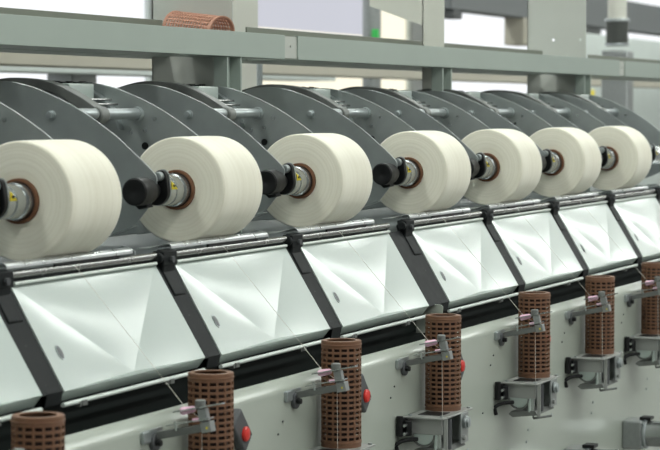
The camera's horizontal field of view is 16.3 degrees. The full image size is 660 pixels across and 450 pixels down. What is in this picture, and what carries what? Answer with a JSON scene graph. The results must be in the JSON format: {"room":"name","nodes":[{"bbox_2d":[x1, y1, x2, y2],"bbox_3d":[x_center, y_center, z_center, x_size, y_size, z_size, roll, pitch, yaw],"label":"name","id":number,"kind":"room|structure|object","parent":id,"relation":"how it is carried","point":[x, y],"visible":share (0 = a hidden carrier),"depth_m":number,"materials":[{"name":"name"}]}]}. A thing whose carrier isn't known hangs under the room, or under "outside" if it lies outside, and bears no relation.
{"room":"textile factory","nodes":[
{"label":"textile factory","id":0,"kind":"room"},
{"bbox_2d":[258,0,361,35],"bbox_3d":[-0.290,-3.208,29.230,0.050,1.480,4.400,1,3,22],"label":"window blind","id":1,"kind":"object","parent":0,"point":[325,16],"visible":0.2,"depth_m":29.39,"materials":[{"name":"white"}]},
{"bbox_2d":[151,0,600,90],"bbox_3d":[-2.307,-1.953,25.360,0.200,4.600,60.000,1,3,22],"label":"wall","id":2,"kind":"structure","parent":0,"point":[415,29],"depth_m":33.82,"materials":[{"name":"grey paint"}]},
{"bbox_2d":[0,0,150,87],"bbox_3d":[-3.490,-2.154,22.372,0.070,2.900,7.600,1,3,22],"label":"window","id":3,"kind":"structure","parent":2,"relation":"in","point":[120,8],"depth_m":24.82,"materials":[{"name":"glass"}]},
{"bbox_2d":[258,10,409,89],"bbox_3d":[-0.187,-2.556,30.411,0.070,2.900,7.000,1,3,22],"label":"window","id":4,"kind":"structure","parent":2,"relation":"in","point":[392,26],"depth_m":32.80,"materials":[{"name":"glass"}]},
{"bbox_2d":[444,13,553,92],"bbox_3d":[3.078,-2.953,38.357,0.070,2.900,7.800,1,3,22],"label":"window","id":5,"kind":"structure","parent":2,"relation":"in","point":[472,29],"depth_m":36.66,"materials":[{"name":"glass"}]},
{"bbox_2d":[601,0,659,40],"bbox_3d":[6.020,-3.311,45.518,0.070,2.900,5.300,1,3,22],"label":"window","id":6,"kind":"structure","parent":2,"relation":"in","point":[650,2],"depth_m":46.29,"materials":[{"name":"glass"}]},
{"bbox_2d":[504,18,526,45],"bbox_3d":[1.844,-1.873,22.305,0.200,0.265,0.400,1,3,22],"label":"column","id":7,"kind":"structure","parent":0,"point":[515,29],"depth_m":22.12,"materials":[{"name":"beige paint"}]},
{"bbox_3d":[7.499,0.595,21.458,21.000,0.100,60.000,1,3,22],"label":"floor","id":8,"kind":"structure","parent":0,"visible":0},
{"bbox_2d":[47,74,96,82],"bbox_3d":[-1.735,-0.104,15.509,0.200,1.890,0.340,1,3,22],"label":"column","id":9,"kind":"structure","parent":8,"relation":"on","point":[52,77],"depth_m":15.33,"materials":[{"name":"metal"}]},
{"bbox_2d":[0,66,335,80],"bbox_3d":[-2.223,-0.962,14.011,0.400,0.045,11.000,1,3,22],"label":"duct","id":10,"kind":"object","parent":9,"relation":"on","point":[3,69],"visible":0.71,"depth_m":15.28,"materials":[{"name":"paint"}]},
{"bbox_2d":[152,0,241,232],"bbox_3d":[-0.454,-0.669,7.579,0.361,1.388,0.125,2,3,33],"label":"post","id":11,"kind":"object","parent":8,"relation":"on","point":[225,71],"visible":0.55,"depth_m":7.61,"materials":[{"name":"metal"}]},
{"bbox_2d":[0,7,284,58],"bbox_3d":[-1.021,-0.533,6.008,0.200,0.116,4.084,1,3,22],"label":"overhead beam","id":12,"kind":"structure","parent":11,"relation":"attached to","point":[28,29],"depth_m":6.84,"materials":[{"name":"metal"}]},
{"bbox_2d":[163,11,234,30],"bbox_3d":[-0.432,-0.642,7.545,0.106,0.130,0.254,-3,4,-43],"label":"tube","id":13,"kind":"object","parent":12,"relation":"on","point":[174,15],"visible":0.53,"depth_m":7.51,"materials":[{"name":"plastic"}]},
{"bbox_2d":[285,36,296,58],"bbox_3d":[-0.137,-0.611,7.912,0.008,0.074,0.153,1,3,22],"label":"plate","id":14,"kind":"object","parent":12,"relation":"attached to","point":[290,42],"visible":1,"depth_m":7.92,"materials":[{"name":"metal"}]},
{"bbox_2d":[233,0,257,89],"bbox_3d":[-0.512,-1.178,9.866,0.300,4.600,0.340,1,3,22],"label":"column","id":15,"kind":"structure","parent":8,"relation":"on","point":[245,12],"depth_m":9.87,"materials":[{"name":"paint"}]},
{"bbox_2d":[257,64,262,85],"bbox_3d":[-0.291,0.209,9.552,0.024,1.860,0.024,1,3,22],"label":"pipe","id":16,"kind":"object","parent":8,"relation":"on","point":[259,66],"visible":0.02,"depth_m":9.50,"materials":[{"name":"metal"}]},
{"bbox_2d":[0,185,659,449],"bbox_3d":[0.184,0.600,8.229,1.096,1.212,8.800,1,3,22],"label":"machine","id":17,"kind":"object","parent":8,"relation":"on","point":[579,416],"visible":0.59,"depth_m":7.30,"materials":[{"name":"grey metal"}]},
{"bbox_2d":[0,316,42,425],"bbox_3d":[-0.838,0.291,4.708,0.164,0.285,0.720,1,3,22],"label":"panel","id":18,"kind":"object","parent":17,"relation":"attached to","point":[19,390],"visible":0.97,"depth_m":4.97,"materials":[{"name":"metal"}]},
{"bbox_2d":[0,102,52,219],"bbox_3d":[-0.952,-0.139,5.647,0.763,0.464,0.906,1,3,22],"label":"cradle","id":19,"kind":"object","parent":17,"relation":"on","point":[17,201],"visible":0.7,"depth_m":5.31,"materials":[{"name":"metal"}]},
{"bbox_2d":[0,140,121,260],"bbox_3d":[-0.674,-0.061,5.438,0.282,0.282,0.259,1,3,22],"label":"package","id":20,"kind":"object","parent":19,"relation":"attached to","point":[75,187],"visible":0.9,"depth_m":5.33,"materials":[{"name":"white cotton yarn"}]},
{"bbox_2d":[73,265,196,415],"bbox_3d":[-0.475,0.366,5.374,0.394,0.554,0.007,1,3,22],"label":"thread","id":21,"kind":"object","parent":20,"relation":"hanging from","point":[73,265],"visible":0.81,"depth_m":5.37},
{"bbox_2d":[0,269,62,410],"bbox_3d":[-0.699,0.254,5.098,0.187,0.306,0.103,1,3,22],"label":"support strut","id":22,"kind":"object","parent":17,"relation":"attached to","point":[11,313],"visible":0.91,"depth_m":5.09,"materials":[{"name":"metal"}]},
{"bbox_2d":[0,246,157,281],"bbox_3d":[-0.688,0.103,5.521,0.238,0.076,0.752,1,3,22],"label":"rail","id":23,"kind":"object","parent":17,"relation":"on","point":[121,256],"visible":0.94,"depth_m":5.43,"materials":[{"name":"metal"}]},
{"bbox_2d":[0,78,197,236],"bbox_3d":[-0.638,-0.177,6.412,0.763,0.464,0.906,1,3,22],"label":"cradle","id":24,"kind":"object","parent":17,"relation":"on","point":[120,124],"visible":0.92,"depth_m":6.06,"materials":[{"name":"grey metal"}]},
{"bbox_2d":[132,106,143,120],"bbox_3d":[-0.545,-0.313,6.479,0.042,0.042,0.012,1,3,22],"label":"socket","id":25,"kind":"object","parent":24,"relation":"attached to","point":[139,110],"depth_m":6.47,"materials":[{"name":"metal"}]},
{"bbox_2d":[140,136,262,241],"bbox_3d":[-0.360,-0.099,6.203,0.282,0.282,0.259,1,3,22],"label":"package","id":26,"kind":"object","parent":24,"relation":"attached to","point":[224,178],"visible":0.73,"depth_m":6.09,"materials":[{"name":"white yarn"},{"name":"brown cardboard"}]},
{"bbox_2d":[222,246,337,449],"bbox_3d":[-0.161,0.328,6.138,0.394,0.554,0.007,1,3,22],"label":"thread","id":27,"kind":"object","parent":26,"relation":"hanging from","point":[222,246],"visible":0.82,"depth_m":6.11},
{"bbox_2d":[11,262,205,406],"bbox_3d":[-0.524,0.253,5.473,0.164,0.285,0.720,1,3,22],"label":"panel","id":28,"kind":"object","parent":17,"relation":"attached to","point":[87,350],"visible":1,"depth_m":5.44,"materials":[{"name":"metal"}]},
{"bbox_2d":[140,399,224,449],"bbox_3d":[-0.333,0.465,5.288,0.179,0.126,0.105,1,3,22],"label":"guide","id":29,"kind":"object","parent":17,"relation":"attached to","point":[154,436],"visible":1,"depth_m":5.29,"materials":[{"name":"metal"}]},
{"bbox_2d":[153,248,220,370],"bbox_3d":[-0.385,0.215,5.863,0.187,0.306,0.103,1,3,22],"label":"support strut","id":30,"kind":"object","parent":17,"relation":"attached to","point":[166,260],"visible":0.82,"depth_m":5.85,"materials":[{"name":"metal"}]},
{"bbox_2d":[137,230,286,259],"bbox_3d":[-0.374,0.065,6.285,0.238,0.076,0.752,1,3,22],"label":"rail","id":31,"kind":"object","parent":17,"relation":"on","point":[255,239],"visible":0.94,"depth_m":6.20,"materials":[{"name":"metal"}]},
{"bbox_2d":[118,81,311,234],"bbox_3d":[-0.324,-0.215,7.177,0.763,0.464,0.906,1,3,22],"label":"cradle","id":32,"kind":"object","parent":17,"relation":"on","point":[248,120],"visible":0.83,"depth_m":6.84,"materials":[{"name":"grey metal"}]},
{"bbox_2d":[253,107,263,119],"bbox_3d":[-0.231,-0.351,7.244,0.042,0.042,0.012,1,3,22],"label":"socket","id":33,"kind":"object","parent":32,"relation":"attached to","point":[260,110],"depth_m":7.24,"materials":[{"name":"metal"}]},
{"bbox_2d":[267,133,372,226],"bbox_3d":[-0.046,-0.137,6.967,0.282,0.282,0.259,1,3,22],"label":"package","id":34,"kind":"object","parent":32,"relation":"attached to","point":[339,168],"visible":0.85,"depth_m":6.86,"materials":[{"name":"off-white textile yarn"},{"name":"brown paper"}]},
{"bbox_2d":[338,231,442,415],"bbox_3d":[0.154,0.289,6.903,0.394,0.554,0.007,1,3,22],"label":"thread","id":35,"kind":"object","parent":34,"relation":"hanging from","point":[338,231],"visible":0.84,"depth_m":6.88},
{"bbox_2d":[234,408,251,449],"bbox_3d":[-0.222,0.514,5.751,0.034,0.114,0.112,1,3,22],"label":"switch","id":36,"kind":"object","parent":17,"relation":"attached to","point":[242,432],"visible":0.84,"depth_m":5.74,"materials":[{"name":"metal"}]},
{"bbox_2d":[175,244,329,368],"bbox_3d":[-0.210,0.214,6.237,0.164,0.285,0.720,1,3,22],"label":"panel","id":37,"kind":"object","parent":17,"relation":"attached to","point":[239,320],"visible":1,"depth_m":6.21,"materials":[{"name":"metal"}]},
{"bbox_2d":[283,233,341,340],"bbox_3d":[-0.071,0.177,6.627,0.187,0.306,0.103,1,3,22],"label":"support strut","id":38,"kind":"object","parent":17,"relation":"attached to","point":[294,242],"visible":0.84,"depth_m":6.61,"materials":[{"name":"metal"}]},
{"bbox_2d":[284,363,357,408],"bbox_3d":[-0.019,0.427,6.053,0.179,0.126,0.105,1,3,22],"label":"guide","id":39,"kind":"object","parent":17,"relation":"attached to","point":[295,395],"visible":1,"depth_m":6.06,"materials":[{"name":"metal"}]},
{"bbox_2d":[267,217,389,242],"bbox_3d":[-0.060,0.026,7.050,0.238,0.076,0.752,1,3,22],"label":"rail","id":40,"kind":"object","parent":17,"relation":"on","point":[364,225],"visible":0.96,"depth_m":6.96,"materials":[{"name":"metal"}]},
{"bbox_2d":[242,84,419,220],"bbox_3d":[0.030,-0.258,8.038,0.763,0.464,0.906,1,3,22],"label":"cradle","id":41,"kind":"object","parent":17,"relation":"on","point":[366,123],"visible":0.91,"depth_m":7.69,"materials":[{"name":"grey metal"}]},
{"bbox_2d":[362,107,370,118],"bbox_3d":[0.123,-0.394,8.106,0.042,0.042,0.012,1,3,22],"label":"socket","id":42,"kind":"object","parent":41,"relation":"attached to","point":[367,109],"depth_m":8.10,"materials":[{"name":"metal"}]},
{"bbox_2d":[380,131,470,213],"bbox_3d":[0.308,-0.180,7.829,0.282,0.282,0.259,1,3,22],"label":"package","id":43,"kind":"object","parent":41,"relation":"attached to","point":[444,165],"visible":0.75,"depth_m":7.72,"materials":[{"name":"white yarn"},{"name":"brown paper"}]},
{"bbox_2d":[442,218,535,381],"bbox_3d":[0.508,0.246,7.764,0.394,0.554,0.007,1,3,22],"label":"thread","id":44,"kind":"object","parent":43,"relation":"hanging from","point":[442,218],"visible":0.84,"depth_m":7.70},
{"bbox_2d":[309,443,374,449],"bbox_3d":[0.012,0.665,6.163,0.166,0.134,0.320,1,3,22],"label":"box","id":45,"kind":"object","parent":17,"relation":"attached to","point":[364,446],"visible":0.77,"depth_m":6.21,"materials":[{"name":"metal"}]},
{"bbox_2d":[321,338,361,448],"bbox_3d":[0.031,0.456,6.242,0.112,0.289,0.112,0,3,-6],"label":"tube","id":46,"kind":"object","parent":45,"relation":"on","point":[345,406],"visible":0.92,"depth_m":6.20,"materials":[{"name":"brown plastic"}]},
{"bbox_2d":[301,230,428,337],"bbox_3d":[0.104,0.176,7.002,0.164,0.285,0.720,1,3,22],"label":"panel","id":47,"kind":"object","parent":17,"relation":"attached to","point":[358,299],"visible":0.96,"depth_m":6.98,"materials":[{"name":"metal"}]},
{"bbox_2d":[361,373,370,412],"bbox_3d":[0.092,0.476,6.516,0.034,0.114,0.112,1,3,22],"label":"switch","id":48,"kind":"object","parent":17,"relation":"attached to","point":[365,393],"visible":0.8,"depth_m":6.51,"materials":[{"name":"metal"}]},
{"bbox_2d":[370,0,451,207],"bbox_3d":[0.354,-0.767,9.533,0.388,1.388,0.141,3,4,43],"label":"post","id":49,"kind":"object","parent":17,"relation":"on","point":[429,14],"visible":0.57,"depth_m":9.51,"materials":[{"name":"beige paint"}]},
{"bbox_2d":[246,27,619,75],"bbox_3d":[0.600,-0.730,9.955,0.200,0.116,4.233,1,3,22],"label":"overhead beam","id":50,"kind":"structure","parent":49,"relation":"attached to","point":[312,47],"depth_m":9.29,"materials":[{"name":"metal"}]},
{"bbox_2d":[620,61,623,75],"bbox_3d":[1.511,-0.811,11.921,0.008,0.074,0.140,1,3,22],"label":"plate","id":51,"kind":"object","parent":50,"relation":"attached to","point":[621,62],"visible":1,"depth_m":11.93,"materials":[{"name":"metal"}]},
{"bbox_2d":[588,55,659,79],"bbox_3d":[2.195,-0.924,13.837,0.200,0.116,3.970,1,3,22],"label":"overhead beam","id":52,"kind":"structure","parent":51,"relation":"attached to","point":[634,68],"depth_m":12.34,"materials":[{"name":"metal"}]},
{"bbox_2d":[340,86,497,209],"bbox_3d":[0.344,-0.297,8.803,0.763,0.464,0.906,1,3,22],"label":"cradle","id":53,"kind":"object","parent":17,"relation":"on","point":[422,111],"visible":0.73,"depth_m":8.48,"materials":[{"name":"grey metal"}]},
{"bbox_2d":[441,107,448,117],"bbox_3d":[0.437,-0.432,8.870,0.042,0.042,0.012,1,3,22],"label":"socket","id":54,"kind":"object","parent":53,"relation":"attached to","point":[446,109],"depth_m":8.86,"materials":[{"name":"metal"}]},
{"bbox_2d":[461,129,541,204],"bbox_3d":[0.622,-0.218,8.594,0.282,0.282,0.259,1,3,22],"label":"package","id":55,"kind":"object","parent":53,"relation":"attached to","point":[518,159],"visible":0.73,"depth_m":8.48,"materials":[{"name":"white yarn"},{"name":"brown paper"}]},
{"bbox_2d":[518,210,602,356],"bbox_3d":[0.822,0.208,8.529,0.394,0.554,0.007,1,3,22],"label":"thread","id":56,"kind":"object","parent":55,"relation":"hanging from","point":[518,210],"visible":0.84,"depth_m":8.52},
{"bbox_2d":[389,219,448,310],"bbox_3d":[0.264,0.136,7.443,0.187,0.306,0.203,1,3,22],"label":"support strut","id":57,"kind":"object","parent":17,"relation":"attached to","point":[403,238],"visible":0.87,"depth_m":7.45,"materials":[{"name":"metal"}]},
{"bbox_2d":[395,335,460,375],"bbox_3d":[0.295,0.389,6.818,0.179,0.126,0.105,1,3,22],"label":"guide","id":58,"kind":"object","parent":17,"relation":"attached to","point":[404,364],"visible":1,"depth_m":6.82,"materials":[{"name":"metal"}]},
{"bbox_2d":[416,304,442,332],"bbox_3d":[0.302,0.300,7.400,0.132,0.093,0.004,1,3,22],"label":"plate","id":59,"kind":"object","parent":17,"relation":"attached to","point":[438,308],"visible":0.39,"depth_m":7.39,"materials":[{"name":"grey metal"}]},
{"bbox_2d":[382,206,482,226],"bbox_3d":[0.294,-0.017,7.911,0.238,0.076,0.752,1,3,22],"label":"rail","id":60,"kind":"object","parent":17,"relation":"on","point":[460,213],"visible":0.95,"depth_m":7.83,"materials":[{"name":"metal"}]},
{"bbox_2d":[395,407,472,449],"bbox_3d":[0.326,0.627,6.928,0.166,0.134,0.320,1,3,22],"label":"box","id":61,"kind":"object","parent":17,"relation":"attached to","point":[429,430],"visible":1,"depth_m":6.85,"materials":[{"name":"metal"}]},
{"bbox_2d":[425,313,461,411],"bbox_3d":[0.345,0.418,7.007,0.112,0.289,0.112,-1,3,-23],"label":"tube","id":62,"kind":"object","parent":61,"relation":"on","point":[444,384],"visible":0.91,"depth_m":6.97,"materials":[{"name":"brown plastic"}]},
{"bbox_2d":[457,350,465,379],"bbox_3d":[0.406,0.438,7.280,0.034,0.114,0.112,1,3,22],"label":"switch","id":63,"kind":"object","parent":17,"relation":"attached to","point":[463,367],"visible":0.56,"depth_m":7.28,"materials":[{"name":"plastic"}]},
{"bbox_2d":[412,218,517,312],"bbox_3d":[0.458,0.133,7.863,0.164,0.285,0.720,1,3,22],"label":"panel","id":64,"kind":"object","parent":17,"relation":"attached to","point":[463,280],"visible":0.99,"depth_m":7.85,"materials":[{"name":"metal"}]},
{"bbox_2d":[417,88,561,198],"bbox_3d":[0.658,-0.335,9.567,0.763,0.464,0.906,1,3,22],"label":"cradle","id":65,"kind":"object","parent":17,"relation":"on","point":[496,112],"visible":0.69,"depth_m":9.26,"materials":[{"name":"grey metal"}]},
{"bbox_2d":[507,108,514,117],"bbox_3d":[0.751,-0.471,9.635,0.042,0.042,0.012,1,3,22],"label":"socket","id":66,"kind":"object","parent":65,"relation":"attached to","point":[512,110],"depth_m":9.63,"materials":[{"name":"metal"}]},
{"bbox_2d":[529,127,601,196],"bbox_3d":[0.936,-0.257,9.358,0.282,0.282,0.259,1,3,22],"label":"package","id":67,"kind":"object","parent":65,"relation":"attached to","point":[580,155],"visible":0.66,"depth_m":9.24,"materials":[{"name":"white yarn"},{"name":"brown paper"}]},
{"bbox_2d":[479,209,524,294],"bbox_3d":[0.598,0.096,8.254,0.187,0.306,0.103,1,3,22],"label":"support strut","id":68,"kind":"object","parent":17,"relation":"attached to","point":[488,214],"visible":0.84,"depth_m":8.24,"materials":[{"name":"metal"}]},
{"bbox_2d":[470,198,549,215],"bbox_3d":[0.609,-0.055,8.676,0.238,0.076,0.752,1,3,22],"label":"rail","id":69,"kind":"object","parent":17,"relation":"on","point":[529,204],"visible":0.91,"depth_m":8.60,"materials":[{"name":"metal"}]},
{"bbox_2d":[494,309,551,345],"bbox_3d":[0.649,0.346,7.679,0.179,0.126,0.105,1,3,22],"label":"guide","id":70,"kind":"object","parent":17,"relation":"attached to","point":[500,335],"visible":1,"depth_m":7.68,"materials":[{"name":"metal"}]},
{"bbox_2d":[494,374,559,419],"bbox_3d":[0.680,0.584,7.790,0.166,0.134,0.320,1,3,22],"label":"box","id":71,"kind":"object","parent":17,"relation":"attached to","point":[529,397],"visible":0.97,"depth_m":7.71,"materials":[{"name":"metal"}]},
{"bbox_2d":[518,291,550,377],"bbox_3d":[0.699,0.374,7.869,0.112,0.289,0.112,-1,3,-23],"label":"tube","id":72,"kind":"object","parent":71,"relation":"on","point":[530,300],"visible":0.93,"depth_m":7.83,"materials":[{"name":"brown plastic"}]},
{"bbox_2d":[492,208,582,290],"bbox_3d":[0.772,0.095,8.628,0.164,0.285,0.720,1,3,22],"label":"panel","id":73,"kind":"object","parent":17,"relation":"attached to","point":[538,265],"visible":0.9,"depth_m":8.62,"materials":[{"name":"metal"}]},
{"bbox_2d":[483,90,616,168],"bbox_3d":[0.972,-0.373,10.332,0.763,0.464,0.906,1,3,22],"label":"cradle","id":74,"kind":"object","parent":17,"relation":"on","point":[556,112],"visible":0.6,"depth_m":10.18,"materials":[{"name":"grey metal"}]},
{"bbox_2d":[588,126,651,190],"bbox_3d":[1.250,-0.295,10.123,0.282,0.282,0.259,1,3,22],"label":"package","id":75,"kind":"object","parent":74,"relation":"attached to","point":[633,152],"visible":0.62,"depth_m":10.00,"materials":[{"name":"white cotton yarn"},{"name":"cardboard"}]},
{"bbox_2d":[527,0,590,191],"bbox_3d":[1.129,-0.862,11.432,0.361,1.388,0.127,2,3,33],"label":"post","id":76,"kind":"object","parent":17,"relation":"on","point":[563,21],"visible":0.51,"depth_m":11.46,"materials":[{"name":"metal"}]},
{"bbox_2d":[546,200,588,278],"bbox_3d":[0.912,0.058,9.018,0.187,0.306,0.103,1,3,22],"label":"support strut","id":77,"kind":"object","parent":17,"relation":"attached to","point":[554,205],"visible":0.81,"depth_m":9.00,"materials":[{"name":"metal"}]},
{"bbox_2d":[539,191,606,206],"bbox_3d":[0.923,-0.093,9.441,0.238,0.076,0.752,1,3,22],"label":"rail","id":78,"kind":"object","parent":17,"relation":"on","point":[587,197],"visible":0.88,"depth_m":9.37,"materials":[{"name":"metal"}]},
{"bbox_2d":[565,291,617,324],"bbox_3d":[0.963,0.307,8.444,0.179,0.126,0.105,1,3,22],"label":"guide","id":79,"kind":"object","parent":17,"relation":"attached to","point":[570,315],"visible":1,"depth_m":8.45,"materials":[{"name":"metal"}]},
{"bbox_2d":[564,443,618,449],"bbox_3d":[1.002,0.872,8.448,0.268,0.130,0.130,1,3,22],"label":"motor","id":80,"kind":"object","parent":17,"relation":"attached to","point":[587,446],"visible":1,"depth_m":8.44,"materials":[{"name":"metal"}]},
{"bbox_2d":[564,351,622,391],"bbox_3d":[0.994,0.546,8.554,0.166,0.134,0.320,1,3,22],"label":"box","id":81,"kind":"object","parent":17,"relation":"attached to","point":[595,370],"visible":0.99,"depth_m":8.47,"materials":[{"name":"metal"}]},
{"bbox_2d":[585,275,614,353],"bbox_3d":[1.013,0.336,8.633,0.112,0.289,0.112,0,3,-6],"label":"tube","id":82,"kind":"object","parent":81,"relation":"on","point":[599,326],"visible":0.91,"depth_m":8.59,"materials":[{"name":"brown plastic"}]},
{"bbox_2d":[558,201,637,274],"bbox_3d":[1.087,0.057,9.393,0.164,0.285,0.720,1,3,22],"label":"panel","id":83,"kind":"object","parent":17,"relation":"attached to","point":[600,252],"visible":0.86,"depth_m":9.39,"materials":[{"name":"metal"}]},
{"bbox_2d":[539,91,659,177],"bbox_3d":[1.287,-0.411,11.097,0.763,0.464,0.906,1,3,22],"label":"cradle","id":84,"kind":"object","parent":17,"relation":"on","point":[610,113],"visible":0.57,"depth_m":11.10,"materials":[{"name":"grey metal"}]},
{"bbox_2d":[604,193,641,265],"bbox_3d":[1.226,0.019,9.783,0.187,0.306,0.103,1,3,22],"label":"support strut","id":85,"kind":"object","parent":17,"relation":"attached to","point":[611,199],"visible":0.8,"depth_m":9.77,"materials":[{"name":"metal"}]},
{"bbox_2d":[598,185,655,199],"bbox_3d":[1.237,-0.132,10.205,0.238,0.076,0.752,1,3,22],"label":"rail","id":86,"kind":"object","parent":17,"relation":"on","point":[636,191],"visible":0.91,"depth_m":10.14,"materials":[{"name":"metal"}]},
{"bbox_2d":[614,194,659,264],"bbox_3d":[1.401,0.018,10.157,0.164,0.285,0.720,1,3,22],"label":"panel","id":87,"kind":"object","parent":17,"relation":"attached to","point":[640,215],"visible":0.84,"depth_m":10.07,"materials":[{"name":"metal"}]},
{"bbox_2d":[622,415,659,449],"bbox_3d":[1.317,0.834,9.213,0.268,0.130,0.130,1,3,22],"label":"motor","id":88,"kind":"object","parent":17,"relation":"attached to","point":[638,433],"visible":1,"depth_m":9.19,"materials":[{"name":"grey metal"}]},
{"bbox_2d":[623,333,659,367],"bbox_3d":[1.308,0.508,9.319,0.166,0.134,0.320,1,3,22],"label":"box","id":89,"kind":"object","parent":17,"relation":"attached to","point":[646,347],"visible":0.98,"depth_m":9.23,"materials":[{"name":"metal"}]},
{"bbox_2d":[641,262,659,333],"bbox_3d":[1.327,0.298,9.398,0.112,0.289,0.112,-1,3,-23],"label":"tube","id":90,"kind":"object","parent":89,"relation":"on","point":[650,306],"visible":0.9,"depth_m":9.36,"materials":[{"name":"brown plastic"}]},
{"bbox_2d":[624,276,659,306],"bbox_3d":[1.278,0.269,9.209,0.179,0.126,0.105,1,3,22],"label":"guide","id":91,"kind":"object","parent":17,"relation":"attached to","point":[629,298],"visible":1,"depth_m":9.22,"materials":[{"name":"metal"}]},
{"bbox_2d":[647,184,659,189],"bbox_3d":[1.551,-0.170,10.970,0.238,0.076,0.752,1,3,22],"label":"rail","id":92,"kind":"object","parent":17,"relation":"on","point":[650,186],"visible":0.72,"depth_m":11.29,"materials":[{"name":"metal"}]},
{"bbox_2d":[652,187,659,203],"bbox_3d":[1.540,-0.019,10.547,0.187,0.306,0.103,1,3,22],"label":"support strut","id":93,"kind":"object","parent":17,"relation":"attached to","point":[657,189],"visible":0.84,"depth_m":10.52,"materials":[{"name":"metal"}]},
{"bbox_3d":[-0.616,0.742,4.634,0.166,0.134,0.320,1,3,22],"label":"box","id":94,"kind":"object","parent":17,"relation":"attached to","visible":0},
{"bbox_2d":[10,411,64,449],"bbox_3d":[-0.598,0.532,4.713,0.112,0.289,0.112,-2,4,-39],"label":"tube","id":95,"kind":"object","parent":94,"relation":"on","point":[33,430],"visible":1,"depth_m":4.67,"materials":[{"name":"brown plastic"}]},
{"bbox_3d":[-0.302,0.704,5.399,0.166,0.134,0.320,1,3,22],"label":"box","id":96,"kind":"object","parent":17,"relation":"attached to","visible":0},
{"bbox_2d":[187,370,233,449],"bbox_3d":[-0.284,0.494,5.478,0.112,0.289,0.112,0,3,-6],"label":"tube","id":97,"kind":"object","parent":96,"relation":"on","point":[213,386],"visible":0.9,"depth_m":5.44,"materials":[{"name":"brown plastic"}]},
{"bbox_2d":[362,0,380,87],"bbox_3d":[0.313,-1.548,17.268,0.140,4.600,0.140,1,3,22],"label":"pipe","id":98,"kind":"object","parent":8,"relation":"on","point":[371,16],"visible":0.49,"depth_m":17.22,"materials":[{"name":"metal"}]},
{"bbox_2d":[372,29,378,37],"bbox_3d":[0.340,-1.419,17.194,0.050,0.090,0.050,1,3,22],"label":"marker","id":99,"kind":"object","parent":98,"relation":"attached to","point":[375,32],"visible":0.56,"depth_m":17.17,"materials":[{"name":"green plastic"}]},
{"bbox_2d":[601,0,632,110],"bbox_3d":[2.113,-1.530,16.913,0.200,4.600,0.192,1,3,22],"label":"pipe","id":100,"kind":"object","parent":8,"relation":"on","point":[620,92],"visible":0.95,"depth_m":16.86,"materials":[{"name":"beige paint"}]},
{"bbox_2d":[579,33,659,184],"bbox_3d":[6.873,-1.700,39.728,0.100,2.660,18.500,1,3,22],"label":"wall","id":101,"kind":"structure","parent":8,"relation":"on","point":[646,101],"depth_m":34.13,"materials":[{"name":"paint"}]},
{"bbox_3d":[2.293,-0.322,20.775,0.150,1.800,0.170,1,3,22],"label":"post","id":102,"kind":"object","parent":8,"relation":"on","visible":0},
{"bbox_2d":[0,48,659,88],"bbox_3d":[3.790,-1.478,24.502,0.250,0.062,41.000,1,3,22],"label":"rail","id":103,"kind":"object","parent":102,"relation":"on","point":[6,59],"visible":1,"depth_m":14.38,"materials":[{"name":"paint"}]},
{"bbox_3d":[7.499,-4.099,21.223,21.000,0.100,60.000,1,3,22],"label":"ceiling","id":104,"kind":"structure","parent":0,"visible":0},
{"bbox_2d":[444,0,659,36],"bbox_3d":[6.580,-3.625,33.773,0.200,2.100,29.550,1,3,22],"label":"girder","id":105,"kind":"object","parent":104,"relation":"hanging from","point":[644,18],"visible":0.45,"depth_m":24.32,"materials":[{"name":"grey metal"}]},
{"bbox_2d":[444,9,461,18],"bbox_3d":[1.074,-1.861,20.322,0.120,0.080,0.250,1,3,22],"label":"box","id":106,"kind":"object","parent":105,"relation":"hanging from","point":[448,13],"visible":0.8,"depth_m":20.21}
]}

